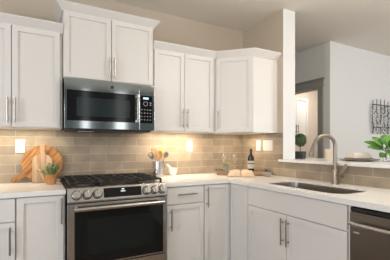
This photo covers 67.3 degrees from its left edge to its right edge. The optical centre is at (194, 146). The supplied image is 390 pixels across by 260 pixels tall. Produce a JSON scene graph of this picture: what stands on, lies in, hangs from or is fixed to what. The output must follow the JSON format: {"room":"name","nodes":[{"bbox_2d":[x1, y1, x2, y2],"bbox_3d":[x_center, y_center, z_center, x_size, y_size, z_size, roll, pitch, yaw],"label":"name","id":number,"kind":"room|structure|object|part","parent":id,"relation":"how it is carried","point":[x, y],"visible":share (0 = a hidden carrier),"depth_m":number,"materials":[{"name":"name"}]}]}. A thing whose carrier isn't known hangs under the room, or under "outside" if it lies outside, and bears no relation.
{"room":"kitchen","nodes":[
{"label":"kitchen","id":0,"kind":"room"},
{"bbox_2d":[45,173,56,184],"bbox_3d":[-1.196,0.267,2.433,0.092,0.084,0.092,0,0,-28],"label":"pot","id":1,"kind":"object","parent":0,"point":[50,178],"depth_m":2.40,"materials":[{"name":"ceramic"}]},
{"bbox_2d":[0,0,242,183],"bbox_3d":[-1.775,-0.111,2.476,5.643,2.669,0.148,0,0,-28],"label":"wall","id":2,"kind":"structure","parent":0,"point":[81,153],"depth_m":3.00,"materials":[{"name":"tile"}]},
{"bbox_2d":[15,139,24,152],"bbox_3d":[-1.508,-0.005,2.529,0.074,0.116,0.010,0,0,-28],"label":"wall outlet","id":3,"kind":"object","parent":2,"relation":"attached to","point":[19,143],"visible":1,"depth_m":2.53,"materials":[{"name":"white plastic"}]},
{"bbox_2d":[18,142,22,149],"bbox_3d":[-1.507,-0.005,2.527,0.034,0.068,0.004,0,0,-28],"label":"receptacle","id":4,"kind":"object","parent":3,"relation":"attached to","point":[20,144],"depth_m":2.53,"materials":[{"name":"white plastic"}]},
{"bbox_2d":[0,12,62,130],"bbox_3d":[-1.461,-0.567,2.346,0.718,0.838,0.384,0,0,-28],"label":"upper cabinet","id":5,"kind":"object","parent":2,"relation":"attached to","point":[30,48],"visible":1,"depth_m":2.28,"materials":[{"name":"white paint"}]},
{"bbox_3d":[-1.550,-0.538,2.136,0.355,0.768,0.020,0,0,-28],"label":"door","id":6,"kind":"part","parent":5,"relation":"part of","materials":[{"name":"white paint"}]},
{"bbox_3d":[-1.398,-0.277,2.185,0.012,0.190,0.040,0,0,-28],"label":"handle","id":7,"kind":"part","parent":5,"relation":"part of","materials":[{"name":"silver metal"}]},
{"bbox_3d":[-1.358,-0.277,2.207,0.012,0.190,0.040,0,0,-28],"label":"handle","id":8,"kind":"part","parent":5,"relation":"part of","materials":[{"name":"silver metal"}]},
{"bbox_3d":[-1.383,-0.954,2.201,0.718,0.066,0.055,0,0,-28],"label":"crown moulding","id":9,"kind":"part","parent":5,"relation":"part of","materials":[{"name":"white paint"}]},
{"bbox_3d":[-1.242,-0.538,2.301,0.332,0.768,0.020,0,0,-28],"label":"door","id":10,"kind":"part","parent":5,"relation":"part of","materials":[{"name":"white paint"}]},
{"bbox_2d":[54,0,159,85],"bbox_3d":[-0.803,-0.868,2.693,0.878,0.606,0.394,0,0,-28],"label":"upper cabinet","id":11,"kind":"object","parent":2,"relation":"attached to","point":[99,44],"visible":0.84,"depth_m":2.53,"materials":[{"name":"white paint"}]},
{"bbox_3d":[-0.901,-0.840,2.472,0.378,0.538,0.020,0,0,-28],"label":"door","id":12,"kind":"part","parent":11,"relation":"part of","materials":[{"name":"white paint"}]},
{"bbox_3d":[-0.803,-1.137,2.693,0.878,0.066,0.394,0,0,-28],"label":"crown moulding","id":13,"kind":"part","parent":11,"relation":"part of","materials":[{"name":"white paint"}]},
{"bbox_2d":[61,78,153,133],"bbox_3d":[-0.789,-0.341,2.668,0.759,0.422,0.440,0,0,-28],"label":"microwave","id":14,"kind":"object","parent":11,"relation":"attached to","point":[88,106],"visible":1,"depth_m":2.49,"materials":[{"name":"grey metal"}]},
{"bbox_3d":[-0.777,-0.337,2.472,0.561,0.248,0.005,0,0,-28],"label":"door glass","id":15,"kind":"part","parent":14,"relation":"part of","materials":[{"name":"black glass"}]},
{"bbox_3d":[-0.506,-0.338,2.596,0.024,0.250,0.044,0,0,-28],"label":"door handle","id":16,"kind":"part","parent":14,"relation":"part of","materials":[{"name":"silver metal"}]},
{"bbox_3d":[-0.438,-0.351,2.667,0.141,0.404,0.022,0,0,-28],"label":"control panel","id":17,"kind":"part","parent":14,"relation":"part of","materials":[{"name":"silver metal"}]},
{"bbox_3d":[-0.737,-0.674,2.528,0.012,0.190,0.040,0,0,-28],"label":"handle","id":18,"kind":"part","parent":11,"relation":"part of","materials":[{"name":"silver metal"}]},
{"bbox_3d":[-0.699,-0.674,2.549,0.012,0.190,0.040,0,0,-28],"label":"handle","id":19,"kind":"part","parent":11,"relation":"part of","materials":[{"name":"silver metal"}]},
{"bbox_3d":[-0.563,-0.840,2.653,0.378,0.538,0.020,0,0,-28],"label":"door","id":20,"kind":"part","parent":11,"relation":"part of","materials":[{"name":"white paint"}]},
{"bbox_2d":[149,40,215,133],"bbox_3d":[-0.133,-0.567,3.058,0.749,0.838,0.384,0,0,-28],"label":"upper cabinet","id":21,"kind":"object","parent":2,"relation":"attached to","point":[183,76],"visible":0.88,"depth_m":2.89,"materials":[{"name":"white paint"}]},
{"bbox_3d":[-0.247,-0.538,2.834,0.313,0.768,0.020,0,0,-28],"label":"door","id":22,"kind":"part","parent":21,"relation":"part of","materials":[{"name":"white paint"}]},
{"bbox_3d":[-0.115,-0.277,2.873,0.012,0.190,0.040,0,0,-28],"label":"handle","id":23,"kind":"part","parent":21,"relation":"part of","materials":[{"name":"silver metal"}]},
{"bbox_3d":[-0.056,-0.954,2.914,0.749,0.066,0.059,0,0,-28],"label":"crown moulding","id":24,"kind":"part","parent":21,"relation":"part of","materials":[{"name":"white paint"}]},
{"bbox_3d":[0.041,-0.538,2.989,0.330,0.768,0.020,0,0,-28],"label":"door","id":25,"kind":"part","parent":21,"relation":"part of","materials":[{"name":"white paint"}]},
{"bbox_2d":[186,141,191,150],"bbox_3d":[-0.062,-0.009,3.304,0.074,0.116,0.010,0,0,-28],"label":"wall outlet","id":26,"kind":"object","parent":2,"relation":"attached to","point":[188,143],"visible":1,"depth_m":3.30,"materials":[{"name":"white plastic"}]},
{"bbox_2d":[109,0,389,55],"bbox_3d":[1.184,-1.470,2.626,11.000,0.050,8.800,0,0,-28],"label":"ceiling","id":27,"kind":"structure","parent":0,"point":[361,24],"depth_m":3.25,"materials":[{"name":"white paint"}]},
{"bbox_2d":[295,152,305,158],"bbox_3d":[1.153,0.092,3.212,0.096,0.078,0.096,0,0,45],"label":"pot","id":28,"kind":"object","parent":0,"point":[298,155],"depth_m":3.18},
{"bbox_2d":[295,90,317,157],"bbox_3d":[3.024,-0.111,6.448,4.145,2.669,0.100,0,0,-28],"label":"wall","id":29,"kind":"structure","parent":0,"point":[312,96],"depth_m":6.06,"materials":[{"name":"beige paint"}]},
{"bbox_2d":[295,98,307,135],"bbox_3d":[1.797,-0.556,5.525,0.620,0.700,0.368,0,0,-28],"label":"laundry cabinet","id":30,"kind":"object","parent":29,"relation":"attached to","point":[301,105],"visible":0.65,"depth_m":5.48,"materials":[{"name":"white paint"}]},
{"bbox_3d":[1.724,-0.556,5.332,0.301,0.692,0.020,0,0,-28],"label":"door","id":31,"kind":"part","parent":30,"relation":"part of","materials":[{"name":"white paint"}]},
{"bbox_2d":[295,41,335,157],"bbox_3d":[1.072,-0.111,5.575,0.120,2.669,3.496,0,0,-28],"label":"wall","id":32,"kind":"structure","parent":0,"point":[319,61],"depth_m":4.07,"materials":[{"name":"white paint"}]},
{"bbox_2d":[295,77,324,157],"bbox_3d":[1.536,0.129,4.540,0.040,2.190,1.068,0,0,-28],"label":"door frame","id":33,"kind":"structure","parent":32,"relation":"attached to","point":[318,83],"depth_m":4.13,"materials":[{"name":"grey paint"}]},
{"bbox_2d":[336,43,389,160],"bbox_3d":[3.749,-0.111,5.095,4.145,2.669,0.120,0,0,-28],"label":"wall","id":34,"kind":"structure","parent":0,"point":[362,76],"depth_m":4.30,"materials":[{"name":"white paint"}]},
{"bbox_2d":[295,88,317,94],"bbox_3d":[1.612,0.186,4.580,0.128,2.075,0.859,0,0,-28],"label":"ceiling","id":35,"kind":"structure","parent":34,"relation":"attached to","point":[315,89],"depth_m":4.44,"materials":[{"name":"beige paint"}]},
{"bbox_2d":[371,99,389,133],"bbox_3d":[3.035,-0.465,4.621,0.908,0.536,0.040,0,0,-28],"label":"metal wall art","id":36,"kind":"object","parent":34,"relation":"attached to","point":[376,104],"visible":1,"depth_m":4.51,"materials":[{"name":"grey metal"}]},
{"bbox_3d":[1.824,0.691,1.557,0.167,1.066,3.512,0,0,-28],"label":"wall","id":37,"kind":"structure","parent":0,"visible":0},
{"bbox_2d":[242,9,389,188],"bbox_3d":[1.658,-0.111,1.858,0.175,2.669,4.200,0,0,-28],"label":"wall","id":38,"kind":"structure","parent":37,"relation":"attached to","point":[267,160],"depth_m":3.11,"materials":[{"name":"tile"}]},
{"bbox_2d":[205,48,280,134],"bbox_3d":[0.471,-0.567,3.223,0.638,0.838,0.667,0,0,-28],"label":"upper cabinet","id":39,"kind":"object","parent":38,"relation":"attached to","point":[246,79],"visible":0.98,"depth_m":3.03,"materials":[{"name":"white paint"}]},
{"bbox_3d":[0.241,-0.276,3.041,0.012,0.190,0.040,0,0,17],"label":"handle","id":40,"kind":"part","parent":39,"relation":"part of","materials":[{"name":"silver metal"}]},
{"bbox_3d":[0.404,-0.538,3.021,0.369,0.768,0.020,0,0,17],"label":"door","id":41,"kind":"part","parent":39,"relation":"part of","materials":[{"name":"white paint"}]},
{"bbox_3d":[0.564,-0.954,3.007,0.698,0.066,0.196,0,0,-4],"label":"crown moulding","id":42,"kind":"part","parent":39,"relation":"part of","materials":[{"name":"white paint"}]},
{"bbox_2d":[256,140,260,150],"bbox_3d":[0.733,-0.015,3.388,0.010,0.116,0.072,0,0,-28],"label":"wall outlet","id":43,"kind":"object","parent":38,"relation":"attached to","point":[258,143],"visible":1,"depth_m":3.38,"materials":[{"name":"white plastic"}]},
{"bbox_2d":[263,140,272,150],"bbox_3d":[0.806,-0.015,3.251,0.010,0.116,0.150,0,0,-28],"label":"light switch","id":44,"kind":"object","parent":38,"relation":"attached to","point":[267,144],"visible":1,"depth_m":3.24,"materials":[{"name":"white plastic"}]},
{"bbox_2d":[283,8,294,158],"bbox_3d":[0.996,-0.656,3.102,0.169,1.576,0.006,0,0,-28],"label":"trim","id":45,"kind":"structure","parent":38,"relation":"attached to","point":[288,16],"depth_m":3.09,"materials":[{"name":"white paint"}]},
{"bbox_2d":[278,158,389,168],"bbox_3d":[1.936,0.144,1.752,0.620,0.026,3.750,0,0,-28],"label":"bar ledge","id":46,"kind":"object","parent":37,"relation":"on","point":[374,164],"visible":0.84,"depth_m":2.57,"materials":[{"name":"stone"}]},
{"bbox_2d":[295,133,306,158],"bbox_3d":[1.151,-0.009,3.213,0.152,0.280,0.152,0,0,45],"label":"topiary","id":47,"kind":"object","parent":46,"relation":"on","point":[300,140],"visible":0.93,"depth_m":3.17,"materials":[{"name":"green plant"}]},
{"bbox_2d":[325,149,332,160],"bbox_3d":[1.297,0.075,2.817,0.095,0.112,0.094,0,0,-28],"label":"canister","id":48,"kind":"object","parent":46,"relation":"on","point":[328,152],"visible":0.77,"depth_m":2.78,"materials":[{"name":"beige ceramic"}]},
{"bbox_2d":[337,158,380,160],"bbox_3d":[1.526,0.122,2.739,0.359,0.018,0.359,0,0,-28],"label":"charger plate","id":49,"kind":"object","parent":46,"relation":"on","point":[337,158],"visible":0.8,"depth_m":2.65,"materials":[{"name":"grey ceramic"}]},
{"bbox_2d":[345,158,373,159],"bbox_3d":[1.526,0.113,2.739,0.250,0.019,0.250,0,0,-28],"label":"dinner plate","id":50,"kind":"object","parent":49,"relation":"on","point":[345,158],"visible":0.68,"depth_m":2.64,"materials":[{"name":"grey ceramic"}]},
{"bbox_2d":[345,153,371,157],"bbox_3d":[1.526,0.081,2.739,0.200,0.046,0.124,0,0,-14],"label":"linen napkin","id":51,"kind":"object","parent":50,"relation":"on","point":[348,155],"visible":1,"depth_m":2.69,"materials":[{"name":"beige fabric"}]},
{"bbox_2d":[364,135,389,161],"bbox_3d":[1.687,0.011,2.564,0.362,0.240,0.221,0,0,26],"label":"arrangement","id":52,"kind":"object","parent":46,"relation":"on","point":[377,143],"visible":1,"depth_m":2.58,"materials":[{"name":"green plant"}]},
{"bbox_3d":[1.184,1.248,2.626,11.000,0.050,8.800,0,0,-28],"label":"floor","id":53,"kind":"structure","parent":0,"visible":0},
{"bbox_2d":[0,198,15,259],"bbox_3d":[-1.553,0.784,2.124,0.465,0.880,0.643,0,0,-28],"label":"base cabinet","id":54,"kind":"object","parent":53,"relation":"on","point":[8,205],"visible":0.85,"depth_m":1.97,"materials":[{"name":"white paint"}]},
{"bbox_3d":[-1.424,0.427,1.883,0.457,0.154,0.020,0,0,-28],"label":"drawer","id":55,"kind":"part","parent":54,"relation":"part of","materials":[{"name":"white paint"}]},
{"bbox_3d":[-1.424,0.814,1.883,0.457,0.603,0.020,0,0,-28],"label":"door","id":56,"kind":"part","parent":54,"relation":"part of","materials":[{"name":"white paint"}]},
{"bbox_3d":[-1.233,0.628,1.954,0.012,0.185,0.040,0,0,-28],"label":"handle","id":57,"kind":"part","parent":54,"relation":"part of","materials":[{"name":"silver metal"}]},
{"bbox_2d":[16,194,64,259],"bbox_3d":[-1.212,0.784,2.307,0.308,0.880,0.643,0,0,-28],"label":"base cabinet","id":58,"kind":"object","parent":53,"relation":"on","point":[40,220],"visible":0.76,"depth_m":2.06,"materials":[{"name":"white paint"}]},
{"bbox_2d":[0,182,65,198],"bbox_3d":[-1.963,0.327,1.927,1.994,0.034,0.639,0,0,-28],"label":"countertop","id":59,"kind":"structure","parent":58,"relation":"on","point":[25,189],"depth_m":2.12,"materials":[{"name":"stone"}]},
{"bbox_2d":[10,145,62,182],"bbox_3d":[-1.375,0.148,2.562,0.402,0.322,0.068,0,0,-28],"label":"round cutting board","id":60,"kind":"object","parent":59,"relation":"on","point":[26,163],"visible":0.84,"depth_m":2.54,"materials":[{"name":"brown wood"}]},
{"bbox_2d":[32,144,51,182],"bbox_3d":[-1.325,0.142,2.544,0.152,0.334,0.091,0,0,-28],"label":"paddle cutting board","id":61,"kind":"object","parent":59,"relation":"on","point":[39,161],"visible":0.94,"depth_m":2.52,"materials":[{"name":"brown wood"}]},
{"bbox_2d":[38,162,60,184],"bbox_3d":[-1.211,0.215,2.429,0.216,0.188,0.194,0,0,42],"label":"potted herb","id":62,"kind":"object","parent":59,"relation":"on","point":[50,177],"visible":1,"depth_m":2.41,"materials":[{"name":"plant"}]},
{"bbox_3d":[-0.958,0.459,2.102,0.012,0.185,0.040,0,0,-28],"label":"handle","id":63,"kind":"part","parent":58,"relation":"part of","materials":[{"name":"silver metal"}]},
{"bbox_2d":[61,172,166,259],"bbox_3d":[-0.717,0.743,2.532,0.759,0.962,0.744,0,0,-28],"label":"gas range","id":64,"kind":"object","parent":53,"relation":"on","point":[120,216],"visible":1,"depth_m":2.27,"materials":[{"name":"grey metal"}]},
{"bbox_3d":[-0.843,0.348,2.092,0.063,0.065,0.051,0,0,-28],"label":"knob","id":65,"kind":"part","parent":64,"relation":"part of","materials":[{"name":"silver metal"}]},
{"bbox_3d":[-0.778,0.348,2.127,0.063,0.065,0.051,0,0,-28],"label":"knob","id":66,"kind":"part","parent":64,"relation":"part of","materials":[{"name":"silver metal"}]},
{"bbox_3d":[-0.714,0.348,2.161,0.063,0.065,0.051,0,0,-28],"label":"knob","id":67,"kind":"part","parent":64,"relation":"part of","materials":[{"name":"silver metal"}]},
{"bbox_2d":[61,180,159,189],"bbox_3d":[-0.743,0.310,2.581,0.759,0.016,0.633,0,0,-28],"label":"cooktop","id":68,"kind":"object","parent":64,"relation":"in","point":[64,183],"depth_m":2.35,"materials":[{"name":"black metal"}]},
{"bbox_3d":[-0.584,0.647,2.286,0.759,0.463,0.042,0,0,-28],"label":"oven door","id":69,"kind":"part","parent":64,"relation":"part of","materials":[{"name":"silver metal"}]},
{"bbox_3d":[-0.580,0.352,2.277,0.759,0.108,0.062,0,0,-28],"label":"control panel","id":70,"kind":"part","parent":64,"relation":"part of","materials":[{"name":"silver metal"}]},
{"bbox_3d":[-0.566,0.651,2.271,0.684,0.428,0.005,0,0,-28],"label":"door glass","id":71,"kind":"part","parent":64,"relation":"part of","materials":[{"name":"black glass"}]},
{"bbox_3d":[-0.558,0.449,2.237,0.679,0.033,0.074,0,0,-28],"label":"door handle","id":72,"kind":"part","parent":64,"relation":"part of","materials":[{"name":"silver metal"}]},
{"bbox_3d":[-0.584,1.004,2.286,0.759,0.238,0.042,0,0,-28],"label":"storage drawer","id":73,"kind":"part","parent":64,"relation":"part of","materials":[{"name":"silver metal"}]},
{"bbox_3d":[-0.380,0.348,2.340,0.063,0.065,0.051,0,0,-28],"label":"knob","id":74,"kind":"part","parent":64,"relation":"part of","materials":[{"name":"silver metal"}]},
{"bbox_3d":[-0.322,0.348,2.372,0.063,0.065,0.051,0,0,-28],"label":"knob","id":75,"kind":"part","parent":64,"relation":"part of","materials":[{"name":"silver metal"}]},
{"bbox_3d":[-0.264,0.348,2.403,0.063,0.065,0.051,0,0,-28],"label":"knob","id":76,"kind":"part","parent":64,"relation":"part of","materials":[{"name":"silver metal"}]},
{"bbox_2d":[166,185,203,259],"bbox_3d":[-0.216,0.784,2.841,0.377,0.880,0.643,0,0,-28],"label":"base cabinet","id":77,"kind":"object","parent":53,"relation":"on","point":[184,204],"visible":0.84,"depth_m":2.60,"materials":[{"name":"white paint"}]},
{"bbox_3d":[-0.203,0.627,2.506,0.012,0.185,0.040,0,0,-28],"label":"handle","id":78,"kind":"part","parent":77,"relation":"part of","materials":[{"name":"silver metal"}]},
{"bbox_3d":[-0.084,0.424,2.602,0.361,0.148,0.020,0,0,-28],"label":"drawer","id":79,"kind":"part","parent":77,"relation":"part of","materials":[{"name":"white paint"}]},
{"bbox_2d":[203,183,249,259],"bbox_3d":[0.396,0.784,3.039,0.889,0.880,0.872,0,0,-28],"label":"base cabinet","id":80,"kind":"object","parent":53,"relation":"on","point":[225,204],"visible":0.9,"depth_m":2.75,"materials":[{"name":"white paint"}]},
{"bbox_3d":[0.207,0.733,2.758,0.279,0.765,0.020,0,0,-28],"label":"door","id":81,"kind":"part","parent":80,"relation":"part of","materials":[{"name":"white paint"}]},
{"bbox_3d":[0.409,0.733,2.703,0.020,0.765,0.262,0,0,-28],"label":"door","id":82,"kind":"part","parent":80,"relation":"part of","materials":[{"name":"white paint"}]},
{"bbox_2d":[248,187,348,259],"bbox_3d":[0.937,0.784,2.298,0.643,0.880,0.944,0,0,-28],"label":"base cabinet","id":83,"kind":"object","parent":53,"relation":"on","point":[281,226],"visible":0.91,"depth_m":2.12,"materials":[{"name":"white paint"}]},
{"bbox_3d":[0.581,0.813,2.383,0.020,0.605,0.448,0,0,-28],"label":"door","id":84,"kind":"part","parent":83,"relation":"part of","materials":[{"name":"white paint"}]},
{"bbox_3d":[0.651,0.633,2.193,0.040,0.200,0.012,0,0,-28],"label":"handle","id":85,"kind":"part","parent":83,"relation":"part of","materials":[{"name":"silver metal"}]},
{"bbox_3d":[0.676,0.633,2.147,0.040,0.200,0.012,0,0,-28],"label":"handle","id":86,"kind":"part","parent":83,"relation":"part of","materials":[{"name":"silver metal"}]},
{"bbox_3d":[0.803,0.813,1.969,0.020,0.605,0.481,0,0,-28],"label":"door","id":87,"kind":"part","parent":83,"relation":"part of","materials":[{"name":"white paint"}]},
{"bbox_2d":[347,205,389,259],"bbox_3d":[1.284,0.784,1.603,0.658,0.878,0.599,0,0,-28],"label":"dishwasher","id":88,"kind":"object","parent":53,"relation":"on","point":[369,229],"visible":0.97,"depth_m":1.62,"materials":[{"name":"grey metal"}]},
{"bbox_3d":[0.936,0.735,1.750,0.032,0.778,0.011,0,0,-28],"label":"trim","id":89,"kind":"part","parent":88,"relation":"part of","materials":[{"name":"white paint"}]},
{"bbox_3d":[1.024,0.440,1.455,0.062,0.027,0.576,0,0,-28],"label":"door handle","id":90,"kind":"part","parent":88,"relation":"part of","materials":[{"name":"silver metal"}]},
{"bbox_3d":[1.591,0.784,1.078,0.643,0.880,0.600,0,0,-28],"label":"base cabinet","id":91,"kind":"object","parent":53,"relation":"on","visible":0},
{"bbox_2d":[157,173,389,212],"bbox_3d":[0.774,0.327,1.947,1.298,0.034,3.191,0,0,-28],"label":"countertop","id":92,"kind":"structure","parent":91,"relation":"on","point":[378,199],"depth_m":2.28,"materials":[{"name":"stone"}]},
{"bbox_2d":[153,161,163,176],"bbox_3d":[-0.378,0.229,3.031,0.123,0.161,0.123,0,0,-28],"label":"utensil crock","id":93,"kind":"object","parent":92,"relation":"on","point":[158,166],"visible":0.79,"depth_m":2.98,"materials":[{"name":"silver metal"}]},
{"bbox_2d":[148,152,153,160],"bbox_3d":[-0.406,0.175,3.004,0.161,0.252,0.026,0,0,-34],"label":"serving spoon","id":94,"kind":"object","parent":93,"relation":"in","point":[150,154],"visible":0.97,"depth_m":2.98,"materials":[{"name":"silver metal"}]},
{"bbox_2d":[151,148,156,160],"bbox_3d":[-0.421,0.157,3.025,0.064,0.285,0.023,0,0,-28],"label":"wooden spoon","id":95,"kind":"object","parent":93,"relation":"in","point":[153,150],"visible":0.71,"depth_m":3.02,"materials":[{"name":"brown wood"}]},
{"bbox_2d":[157,150,162,158],"bbox_3d":[-0.358,0.167,3.005,0.057,0.264,0.024,0,0,-6],"label":"wooden spoon","id":96,"kind":"object","parent":93,"relation":"in","point":[159,154],"visible":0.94,"depth_m":3.00,"materials":[{"name":"brown wood"}]},
{"bbox_2d":[168,168,176,176],"bbox_3d":[-0.232,0.266,3.075,0.096,0.086,0.096,0,0,-28],"label":"mortar","id":97,"kind":"object","parent":92,"relation":"on","point":[172,171],"visible":0.97,"depth_m":3.04,"materials":[{"name":"white ceramic"}]},
{"bbox_2d":[227,170,254,176],"bbox_3d":[0.478,0.276,3.052,0.288,0.067,0.150,0,0,7],"label":"open book","id":98,"kind":"object","parent":92,"relation":"on","point":[232,173],"visible":0.99,"depth_m":3.03,"materials":[{"name":"paper"}]},
{"bbox_2d":[215,168,266,175],"bbox_3d":[0.508,0.278,3.251,0.572,0.062,0.230,0,0,8],"label":"serving tray","id":99,"kind":"object","parent":92,"relation":"on","point":[219,171],"visible":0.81,"depth_m":3.16,"materials":[{"name":"brown wood"}]},
{"bbox_2d":[221,153,227,162],"bbox_3d":[0.332,0.182,3.325,0.084,0.230,0.084,0,0,-9],"label":"wine glass","id":100,"kind":"object","parent":99,"relation":"on","point":[224,156],"visible":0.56,"depth_m":3.29,"materials":[{"name":"white"}]},
{"bbox_2d":[221,162,230,170],"bbox_3d":[0.344,0.235,3.239,0.116,0.123,0.118,0,0,-28],"label":"potted succulent","id":101,"kind":"object","parent":99,"relation":"on","point":[225,165],"visible":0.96,"depth_m":3.22,"materials":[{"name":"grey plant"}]},
{"bbox_2d":[231,153,238,163],"bbox_3d":[0.451,0.182,3.307,0.084,0.230,0.084,0,0,-9],"label":"wine glass","id":102,"kind":"object","parent":99,"relation":"on","point":[234,157],"visible":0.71,"depth_m":3.28,"materials":[{"name":"white"}]},
{"bbox_2d":[248,149,253,170],"bbox_3d":[0.626,0.160,3.280,0.073,0.272,0.073,0,0,-28],"label":"wine bottle","id":103,"kind":"object","parent":99,"relation":"on","point":[250,157],"visible":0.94,"depth_m":3.25,"materials":[{"name":"black glass"}]},
{"bbox_2d":[263,172,271,176],"bbox_3d":[0.748,0.286,3.027,0.092,0.045,0.092,0,0,-28],"label":"bowl","id":104,"kind":"object","parent":92,"relation":"on","point":[266,174],"visible":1,"depth_m":3.00,"materials":[{"name":"grey ceramic"}]},
{"bbox_2d":[270,182,362,193],"bbox_3d":[0.917,0.423,2.292,0.395,0.202,0.775,0,0,-28],"label":"sink","id":105,"kind":"object","parent":92,"relation":"in","point":[326,189],"visible":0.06,"depth_m":2.45,"materials":[{"name":"silver metal"}]},
{"bbox_2d":[308,134,346,184],"bbox_3d":[1.085,0.100,2.419,0.292,0.418,0.110,0,0,12],"label":"faucet","id":106,"kind":"object","parent":92,"relation":"on","point":[336,175],"visible":0.99,"depth_m":2.41,"materials":[{"name":"silver metal"}]},
{"bbox_3d":[1.074,0.044,2.421,0.205,0.306,0.031,0,0,-3],"label":"spout","id":107,"kind":"part","parent":106,"relation":"part of","materials":[{"name":"silver metal"}]},
{"bbox_3d":[1.189,0.196,2.372,0.042,0.118,0.086,0,0,-28],"label":"lever","id":108,"kind":"part","parent":106,"relation":"part of","materials":[{"name":"silver metal"}]}
]}

